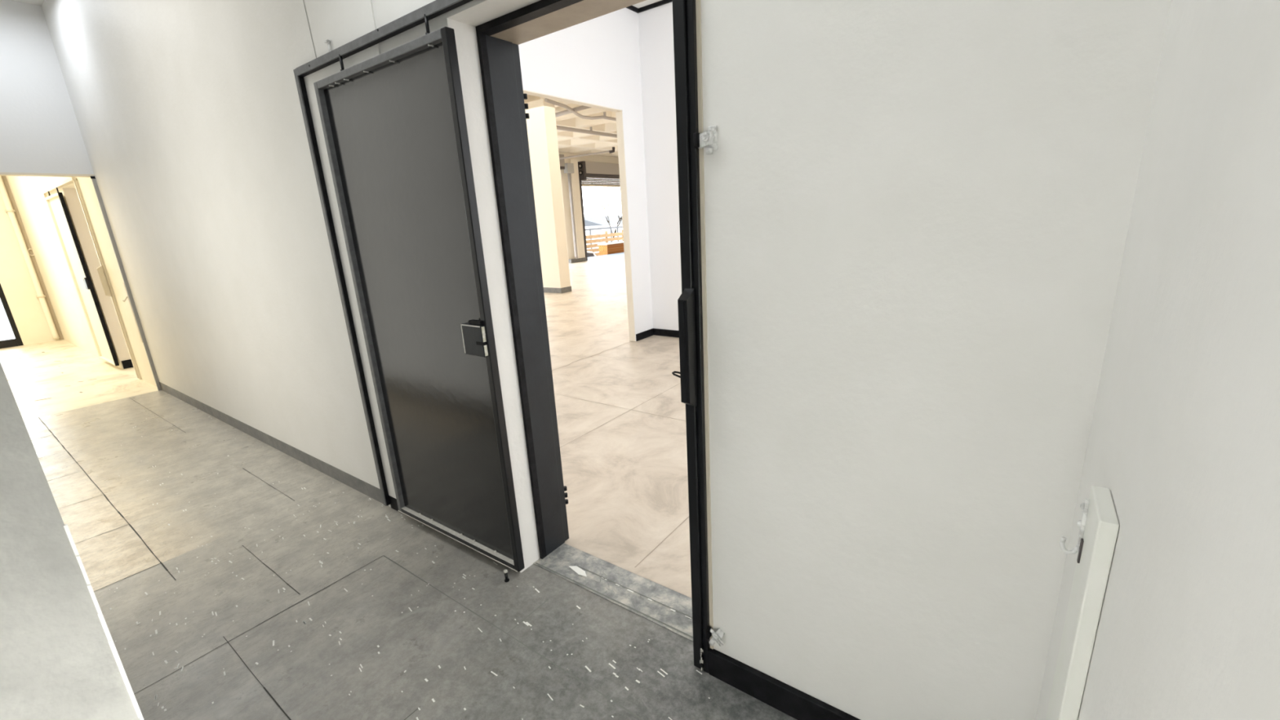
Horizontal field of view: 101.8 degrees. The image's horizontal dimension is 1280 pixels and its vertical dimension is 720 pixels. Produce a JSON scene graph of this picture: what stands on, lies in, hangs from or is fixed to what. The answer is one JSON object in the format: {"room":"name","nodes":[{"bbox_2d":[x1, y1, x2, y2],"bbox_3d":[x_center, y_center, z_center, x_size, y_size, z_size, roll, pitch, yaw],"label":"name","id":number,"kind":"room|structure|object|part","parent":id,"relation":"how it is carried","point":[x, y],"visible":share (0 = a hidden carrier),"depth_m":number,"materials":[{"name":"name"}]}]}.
{"room":"corridor","nodes":[
{"label":"corridor","id":0,"kind":"room"},
{"bbox_2d":[11,0,44,5],"bbox_3d":[-2.626,-2.454,1.679,7.540,0.100,2.250,8,19,35],"label":"ceiling","id":1,"kind":"structure","parent":0,"point":[39,2],"depth_m":4.36,"materials":[{"name":"white paint"}]},
{"bbox_2d":[0,193,59,345],"bbox_3d":[-10.655,-1.649,7.103,0.190,3.460,3.015,8,19,35],"label":"wall","id":2,"kind":"structure","parent":0,"point":[16,283],"depth_m":8.22,"materials":[{"name":"beige paint"}]},
{"bbox_2d":[0,284,23,348],"bbox_3d":[-10.348,-1.287,7.539,0.050,2.500,1.270,8,19,35],"label":"glazed door","id":3,"kind":"structure","parent":2,"relation":"in","point":[17,341],"depth_m":8.21,"materials":[{"name":"black metal"}]},
{"bbox_3d":[-10.282,-0.142,7.856,0.050,0.120,1.155,8,19,35],"label":"rail","id":4,"kind":"part","parent":3,"relation":"part of","materials":[{"name":"black metal"}]},
{"bbox_2d":[0,175,59,339],"bbox_3d":[-9.707,-1.967,8.126,0.102,3.371,0.100,8,19,35],"label":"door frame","id":5,"kind":"structure","parent":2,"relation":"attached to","point":[11,212],"depth_m":8.21,"materials":[{"name":"beige paint"}]},
{"bbox_2d":[0,175,63,340],"bbox_3d":[-9.710,-2.002,8.194,0.013,3.460,0.049,8,19,35],"label":"trim","id":6,"kind":"structure","parent":2,"relation":"attached to","point":[4,178],"depth_m":8.29,"materials":[{"name":"beige wood"}]},
{"bbox_2d":[0,0,93,174],"bbox_3d":[-5.994,-2.006,3.489,0.100,1.360,3.015,8,19,35],"label":"wall","id":7,"kind":"structure","parent":0,"point":[40,132],"depth_m":4.46,"materials":[{"name":"white paint"}]},
{"bbox_2d":[0,172,94,177],"bbox_3d":[-5.960,-1.344,3.674,0.116,0.017,3.015,8,19,35],"label":"trim","id":8,"kind":"structure","parent":7,"relation":"attached to","point":[15,174],"depth_m":4.58,"materials":[{"name":"beige paint"}]},
{"bbox_2d":[90,176,161,390],"bbox_3d":[-4.994,-0.693,5.078,0.022,2.083,0.034,8,19,35],"label":"trim","id":9,"kind":"structure","parent":7,"relation":"attached to","point":[93,178],"depth_m":5.05,"materials":[{"name":"grey wood"}]},
{"bbox_2d":[0,362,140,719],"bbox_3d":[-3.326,-0.610,1.836,6.440,3.460,0.772,8,19,35],"label":"wall","id":10,"kind":"structure","parent":0,"point":[58,662],"depth_m":0.41,"materials":[{"name":"grey paint"}]},
{"bbox_2d":[63,524,143,719],"bbox_3d":[-0.446,0.430,0.499,0.003,0.616,0.005,8,19,35],"label":"trim","id":11,"kind":"structure","parent":10,"relation":"attached to","point":[100,614],"depth_m":0.44,"materials":[{"name":"white paint"}]},
{"bbox_2d":[0,252,796,719],"bbox_3d":[2.012,-1.963,12.962,16.450,0.402,28.600,8,19,35],"label":"floor","id":12,"kind":"structure","parent":0,"point":[231,576],"depth_m":2.37,"materials":[{"name":"tile"}]},
{"bbox_2d":[73,180,142,379],"bbox_3d":[-5.677,-0.799,5.540,0.050,2.115,0.074,8,19,35],"label":"post","id":13,"kind":"object","parent":12,"relation":"on","point":[102,271],"visible":1,"depth_m":5.51,"materials":[{"name":"beige paint"}]},
{"bbox_2d":[503,568,509,582],"bbox_3d":[-0.564,0.907,2.191,0.019,0.054,0.020,8,19,35],"label":"floor guide","id":14,"kind":"object","parent":12,"relation":"on","point":[505,571],"visible":1,"depth_m":2.19,"materials":[{"name":"black metal"}]},
{"bbox_2d":[524,98,571,293],"bbox_3d":[-1.874,-3.252,10.660,0.555,3.720,0.320,8,19,35],"label":"column","id":15,"kind":"structure","parent":12,"relation":"on","point":[541,126],"depth_m":10.50,"materials":[{"name":"beige paint"}]},
{"bbox_3d":[-1.777,-1.514,11.138,0.555,0.110,0.320,8,19,35],"label":"skirting","id":16,"kind":"part","parent":15,"relation":"part of","materials":[{"name":"grey paint"}]},
{"bbox_2d":[552,341,631,370],"bbox_3d":[-0.852,0.090,5.314,0.047,0.001,2.601,8,19,35],"label":"crack","id":17,"kind":"structure","parent":12,"relation":"on","point":[631,341],"depth_m":5.68,"materials":[{"name":"grey tile"}]},
{"bbox_2d":[533,542,693,641],"bbox_3d":[-0.071,0.939,2.125,0.898,0.035,0.181,8,19,35],"label":"threshold","id":18,"kind":"object","parent":12,"relation":"on","point":[672,610],"visible":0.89,"depth_m":2.11,"materials":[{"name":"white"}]},
{"bbox_2d":[671,0,724,673],"bbox_3d":[0.158,0.011,1.411,0.129,2.115,0.079,8,19,35],"label":"door","id":19,"kind":"structure","parent":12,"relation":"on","point":[684,15],"depth_m":1.37,"materials":[{"name":"black metal"}]},
{"bbox_3d":[0.104,0.039,1.426,0.030,0.012,0.026,8,19,35],"label":"latch lever","id":20,"kind":"part","parent":19,"relation":"part of","materials":[{"name":"black paint"}]},
{"bbox_3d":[0.161,-0.531,1.256,0.044,0.064,0.034,8,19,35],"label":"hinge bracket","id":21,"kind":"part","parent":19,"relation":"part of","materials":[{"name":"silver metal"}]},
{"bbox_3d":[0.177,-0.537,1.260,0.024,0.056,0.006,8,19,35],"label":"plate","id":22,"kind":"part","parent":19,"relation":"part of","materials":[{"name":"white paint"}]},
{"bbox_3d":[0.242,0.875,1.638,0.061,0.060,0.037,8,19,35],"label":"hinge bracket","id":23,"kind":"part","parent":19,"relation":"part of","materials":[{"name":"silver metal"}]},
{"bbox_3d":[0.243,0.871,1.622,0.041,0.044,0.013,6,18,30],"label":"rod","id":24,"kind":"part","parent":19,"relation":"part of","materials":[{"name":"white paint"}]},
{"bbox_3d":[0.247,0.871,1.642,0.035,0.040,0.023,8,19,35],"label":"plate","id":25,"kind":"part","parent":19,"relation":"part of","materials":[{"name":"white paint"}]},
{"bbox_2d":[524,94,617,156],"bbox_3d":[-0.045,-6.272,13.452,9.280,0.420,20.880,8,19,35],"label":"ceiling","id":26,"kind":"structure","parent":0,"point":[567,141],"depth_m":14.18,"materials":[{"name":"beige paint"}]},
{"bbox_2d":[544,97,616,120],"bbox_3d":[-1.096,-5.320,11.264,1.310,0.160,3.612,8,19,35],"label":"conduit","id":27,"kind":"object","parent":26,"relation":"hanging from","point":[569,110],"visible":0.77,"depth_m":10.81,"materials":[{"name":"grey metal"}]},
{"bbox_2d":[556,125,617,137],"bbox_3d":[-1.841,-5.614,12.506,0.090,0.173,8.000,8,19,35],"label":"ceiling pipe","id":28,"kind":"object","parent":26,"relation":"hanging from","point":[591,131],"visible":0.32,"depth_m":13.14,"materials":[{"name":"grey metal"}]},
{"bbox_2d":[559,146,614,159],"bbox_3d":[-1.799,-6.836,17.222,2.012,0.356,0.112,-7,16,-13],"label":"pipe","id":29,"kind":"object","parent":26,"relation":"hanging from","point":[613,148],"visible":0.89,"depth_m":17.24,"materials":[{"name":"grey paint"}]},
{"bbox_2d":[518,7,653,341],"bbox_3d":[-1.071,-1.664,4.664,0.085,3.750,3.800,8,19,35],"label":"wall","id":30,"kind":"structure","parent":0,"point":[596,60],"depth_m":5.45,"materials":[{"name":"white paint"}]},
{"bbox_2d":[523,89,635,341],"bbox_3d":[-0.950,-1.138,4.946,0.085,2.575,2.720,8,19,35],"label":"trim","id":31,"kind":"structure","parent":30,"relation":"attached to","point":[619,115],"depth_m":5.88,"materials":[{"name":"beige paint"}]},
{"bbox_2d":[5,0,1171,719],"bbox_3d":[-4.297,-1.305,4.561,13.700,3.460,0.292,8,19,35],"label":"wall","id":32,"kind":"structure","parent":0,"point":[918,212],"depth_m":1.24,"materials":[{"name":"white paint"}]},
{"bbox_2d":[42,177,99,358],"bbox_3d":[-6.460,-0.935,6.096,1.967,2.124,0.029,8,19,35],"label":"door frame","id":33,"kind":"structure","parent":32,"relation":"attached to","point":[70,180],"depth_m":6.10,"materials":[{"name":"beige paint"}]},
{"bbox_3d":[-6.504,-1.942,5.811,1.937,0.030,0.029,8,19,35],"label":"rail","id":34,"kind":"part","parent":33,"relation":"part of","materials":[{"name":"beige paint"}]},
{"bbox_2d":[44,186,119,365],"bbox_3d":[-6.740,-0.973,6.267,0.917,2.064,0.048,8,19,35],"label":"sliding door","id":35,"kind":"structure","parent":33,"relation":"hanging from","point":[56,204],"depth_m":6.27,"materials":[{"name":"beige paint"}]},
{"bbox_3d":[-6.788,-1.893,6.020,0.861,0.028,0.032,8,19,35],"label":"rail","id":36,"kind":"part","parent":35,"relation":"part of","materials":[{"name":"beige paint"}]},
{"bbox_3d":[-6.681,0.009,6.543,0.861,0.020,0.032,8,19,35],"label":"rail","id":37,"kind":"part","parent":35,"relation":"part of","materials":[{"name":"beige paint"}]},
{"bbox_2d":[62,188,130,360],"bbox_3d":[-6.304,-0.985,6.175,0.004,2.005,0.284,8,19,35],"label":"trim","id":38,"kind":"structure","parent":32,"relation":"attached to","point":[71,195],"depth_m":6.07,"materials":[{"name":"beige paint"}]},
{"bbox_2d":[121,359,133,368],"bbox_3d":[-6.240,0.027,6.457,0.012,0.100,0.270,8,19,35],"label":"baseboard","id":39,"kind":"structure","parent":32,"relation":"attached to","point":[126,363],"depth_m":6.38,"materials":[{"name":"black paint"}]},
{"bbox_2d":[122,282,142,342],"bbox_3d":[-5.108,-0.469,5.216,0.050,0.610,0.062,8,19,35],"label":"board","id":40,"kind":"object","parent":32,"relation":"attached to","point":[124,286],"visible":0.66,"depth_m":5.21,"materials":[{"name":"beige paint"}]},
{"bbox_2d":[159,382,388,506],"bbox_3d":[-3.152,0.511,4.092,4.374,0.088,0.008,8,19,35],"label":"baseboard","id":41,"kind":"structure","parent":32,"relation":"attached to","point":[354,482],"depth_m":3.57,"materials":[{"name":"grey paint"}]},
{"bbox_2d":[324,39,331,52],"bbox_3d":[-1.254,-1.257,2.096,0.028,0.054,0.014,8,19,35],"label":"bracket","id":42,"kind":"object","parent":32,"relation":"attached to","point":[326,41],"visible":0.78,"depth_m":2.09,"materials":[{"name":"white paint"}]},
{"bbox_2d":[293,0,472,506],"bbox_3d":[-0.643,-0.129,1.982,1.967,2.124,0.030,8,19,35],"label":"door frame","id":43,"kind":"structure","parent":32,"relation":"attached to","point":[436,8],"depth_m":2.33,"materials":[{"name":"black metal"}]},
{"bbox_3d":[-1.435,-0.236,2.532,0.027,2.124,0.006,8,19,35],"label":"post","id":44,"kind":"part","parent":43,"relation":"part of","materials":[{"name":"black metal"}]},
{"bbox_3d":[-0.687,-1.135,1.697,1.937,0.030,0.029,8,19,35],"label":"rail","id":45,"kind":"part","parent":43,"relation":"part of","materials":[{"name":"black metal"}]},
{"bbox_2d":[313,13,524,572],"bbox_3d":[-0.924,-0.166,2.153,0.917,2.064,0.050,8,19,35],"label":"sliding door","id":46,"kind":"structure","parent":43,"relation":"hanging from","point":[393,121],"depth_m":2.11,"materials":[{"name":"black metal"}]},
{"bbox_3d":[-1.167,-1.158,2.036,0.010,0.066,0.011,8,19,35],"label":"hanger rod","id":47,"kind":"part","parent":46,"relation":"part of","materials":[{"name":"black metal"}]},
{"bbox_3d":[-0.971,-1.087,1.906,0.861,0.028,0.032,8,19,35],"label":"rail","id":48,"kind":"part","parent":46,"relation":"part of","materials":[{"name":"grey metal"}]},
{"bbox_3d":[-0.696,-1.093,1.703,0.010,0.066,0.011,8,19,35],"label":"hanger rod","id":49,"kind":"part","parent":46,"relation":"part of","materials":[{"name":"black metal"}]},
{"bbox_3d":[-0.865,0.816,2.429,0.861,0.020,0.032,8,19,35],"label":"rail","id":50,"kind":"part","parent":46,"relation":"part of","materials":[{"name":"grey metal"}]},
{"bbox_3d":[-0.566,-0.068,1.897,0.004,0.109,0.013,8,19,35],"label":"plate","id":51,"kind":"part","parent":46,"relation":"part of","materials":[{"name":"silver metal"}]},
{"bbox_2d":[388,495,515,571],"bbox_3d":[-0.947,0.823,2.534,1.000,0.075,0.008,8,19,35],"label":"baseboard","id":52,"kind":"structure","parent":32,"relation":"attached to","point":[393,504],"depth_m":2.78,"materials":[{"name":"black paint"}]},
{"bbox_2d":[475,0,645,559],"bbox_3d":[-0.100,-0.101,1.881,0.858,2.100,0.197,8,19,35],"label":"lining","id":53,"kind":"object","parent":32,"relation":"attached to","point":[499,39],"visible":1,"depth_m":2.00,"materials":[{"name":"black paint"}]},
{"bbox_2d":[695,0,713,648],"bbox_3d":[0.178,-0.040,1.418,0.010,2.023,0.005,8,19,35],"label":"trim","id":54,"kind":"structure","parent":32,"relation":"attached to","point":[698,8],"depth_m":1.38,"materials":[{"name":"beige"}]},
{"bbox_2d":[708,648,860,719],"bbox_3d":[0.559,1.026,1.460,0.817,0.092,0.020,8,19,35],"label":"baseboard","id":55,"kind":"structure","parent":32,"relation":"attached to","point":[796,704],"depth_m":1.56,"materials":[{"name":"black paint"}]},
{"bbox_2d":[558,151,618,262],"bbox_3d":[-3.757,-5.058,16.702,0.400,4.200,21.000,8,19,35],"label":"wall","id":56,"kind":"structure","parent":0,"point":[597,158],"depth_m":18.42,"materials":[{"name":"beige paint"}]},
{"bbox_2d":[559,154,564,180],"bbox_3d":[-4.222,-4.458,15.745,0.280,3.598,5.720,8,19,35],"label":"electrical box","id":57,"kind":"object","parent":56,"relation":"attached to","point":[562,162],"visible":0.12,"depth_m":17.38,"materials":[{"name":"beige metal"}]},
{"bbox_2d":[564,163,577,258],"bbox_3d":[-2.353,-5.155,18.145,0.198,3.207,0.320,8,19,35],"label":"pipe","id":58,"kind":"object","parent":56,"relation":"attached to","point":[569,167],"visible":0.93,"depth_m":18.04,"materials":[{"name":"grey metal"}]},
{"bbox_2d":[568,257,586,262],"bbox_3d":[-2.257,-3.614,18.832,0.115,0.130,0.820,8,19,35],"label":"baseboard","id":59,"kind":"structure","parent":56,"relation":"attached to","point":[579,260],"depth_m":18.74,"materials":[{"name":"grey paint"}]},
{"bbox_2d":[577,160,620,260],"bbox_3d":[-0.369,-6.004,20.889,0.280,3.438,5.700,8,19,35],"label":"roller shutter","id":60,"kind":"object","parent":56,"relation":"attached to","point":[606,174],"visible":0.64,"depth_m":19.00,"materials":[{"name":"beige metal"}]},
{"bbox_3d":[-2.052,-6.683,18.377,0.280,0.620,0.100,8,19,35],"label":"plate","id":61,"kind":"part","parent":60,"relation":"part of","materials":[{"name":"grey metal"}]},
{"bbox_3d":[-2.060,-5.033,18.870,0.068,2.818,0.075,8,19,35],"label":"guide rail","id":62,"kind":"part","parent":60,"relation":"part of","materials":[{"name":"grey metal"}]},
{"bbox_2d":[581,176,620,185],"bbox_3d":[-0.493,-7.085,20.698,0.035,0.298,5.610,8,19,35],"label":"roller shutter","id":63,"kind":"object","parent":60,"relation":"hanging from","point":[600,180],"depth_m":19.39,"materials":[{"name":"metal"}]},
{"bbox_2d":[631,0,661,8],"bbox_3d":[1.290,-3.082,2.506,6.075,0.130,3.900,8,19,35],"label":"ceiling","id":64,"kind":"structure","parent":0,"point":[646,2],"depth_m":5.50,"materials":[{"name":"white paint"}]},
{"bbox_2d":[637,1,681,330],"bbox_3d":[2.443,-1.813,4.493,6.200,3.750,0.100,8,19,35],"label":"wall","id":65,"kind":"structure","parent":0,"point":[655,27],"depth_m":5.93,"materials":[{"name":"white paint"}]},
{"bbox_2d":[626,0,672,13],"bbox_3d":[1.259,-2.994,2.492,5.890,0.040,3.800,8,19,35],"label":"crown molding","id":66,"kind":"structure","parent":65,"relation":"attached to","point":[661,2],"depth_m":5.53,"materials":[{"name":"black paint"}]},
{"bbox_2d":[635,328,679,341],"bbox_3d":[2.449,0.015,4.764,5.890,0.085,0.370,8,19,35],"label":"baseboard","id":67,"kind":"structure","parent":65,"relation":"attached to","point":[654,331],"depth_m":6.45,"materials":[{"name":"black paint"}]},
{"bbox_2d":[1035,0,1279,719],"bbox_3d":[-0.069,-0.051,-0.858,0.580,3.460,3.815,8,19,35],"label":"wall","id":68,"kind":"structure","parent":0,"point":[1184,439],"depth_m":0.48,"materials":[{"name":"white paint"}]},
{"bbox_2d":[1045,485,1119,719],"bbox_3d":[0.653,0.694,0.856,0.046,1.040,0.111,8,19,35],"label":"wall post","id":69,"kind":"object","parent":68,"relation":"attached to","point":[1099,525],"visible":1,"depth_m":0.73,"materials":[{"name":"white paint"}]},
{"label":"outside","id":70,"kind":"structure","parent":0,"visible":0},
{"bbox_2d":[0,251,599,340],"bbox_3d":[-24.662,-10.366,53.946,75.750,0.150,120.000,8,19,35],"label":"ground","id":71,"kind":"structure","parent":70,"point":[6,331],"depth_m":20.97,"materials":[{"name":"grey"}]},
{"bbox_2d":[586,250,596,257],"bbox_3d":[-2.991,-3.725,21.969,1.240,1.663,3.388,8,19,35],"label":"car","id":72,"kind":"object","parent":71,"relation":"on","point":[589,254],"visible":0.03,"depth_m":22.03,"materials":[{"name":"white paint"}]},
{"bbox_2d":[584,215,622,248],"bbox_3d":[-4.331,-13.716,55.676,6.800,3.200,6.800,8,19,35],"label":"house","id":73,"kind":"structure","parent":71,"relation":"on","point":[593,222],"depth_m":52.58,"materials":[{"name":"white paint"}]},
{"bbox_2d":[585,226,622,248],"bbox_3d":[-2.000,-5.795,27.792,0.060,2.460,6.400,8,19,35],"label":"steel railing","id":74,"kind":"object","parent":71,"relation":"on","point":[618,227],"visible":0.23,"depth_m":27.77,"materials":[{"name":"grey metal"}]},
{"bbox_3d":[-2.064,-6.941,27.477,0.060,0.080,6.400,8,19,35],"label":"handrail","id":75,"kind":"part","parent":74,"relation":"part of","materials":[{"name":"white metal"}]},
{"bbox_2d":[586,229,623,255],"bbox_3d":[-2.228,-5.179,25.901,0.140,2.300,4.900,8,19,35],"label":"fence","id":76,"kind":"object","parent":71,"relation":"on","point":[606,235],"visible":0.04,"depth_m":25.98,"materials":[{"name":"wood"}]},
{"bbox_2d":[600,197,619,241],"bbox_3d":[-1.571,-7.122,29.566,0.078,4.030,1.700,8,19,35],"label":"street lamp","id":77,"kind":"object","parent":71,"relation":"on","point":[615,199],"visible":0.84,"depth_m":29.34,"materials":[{"name":"grey metal"}]},
{"bbox_2d":[599,195,622,237],"bbox_3d":[-1.242,-8.055,32.265,2.345,4.402,4.460,-15,19,-36],"label":"street tree","id":78,"kind":"object","parent":71,"relation":"on","point":[620,220],"visible":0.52,"depth_m":32.61,"materials":[{"name":"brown plant"}]},
{"bbox_2d":[597,241,624,255],"bbox_3d":[0.377,-4.827,24.882,0.515,1.880,6.620,8,19,35],"label":"wooden planter","id":79,"kind":"object","parent":71,"relation":"on","point":[618,246],"visible":0.22,"depth_m":22.26,"materials":[{"name":"brown wood"}]}
]}

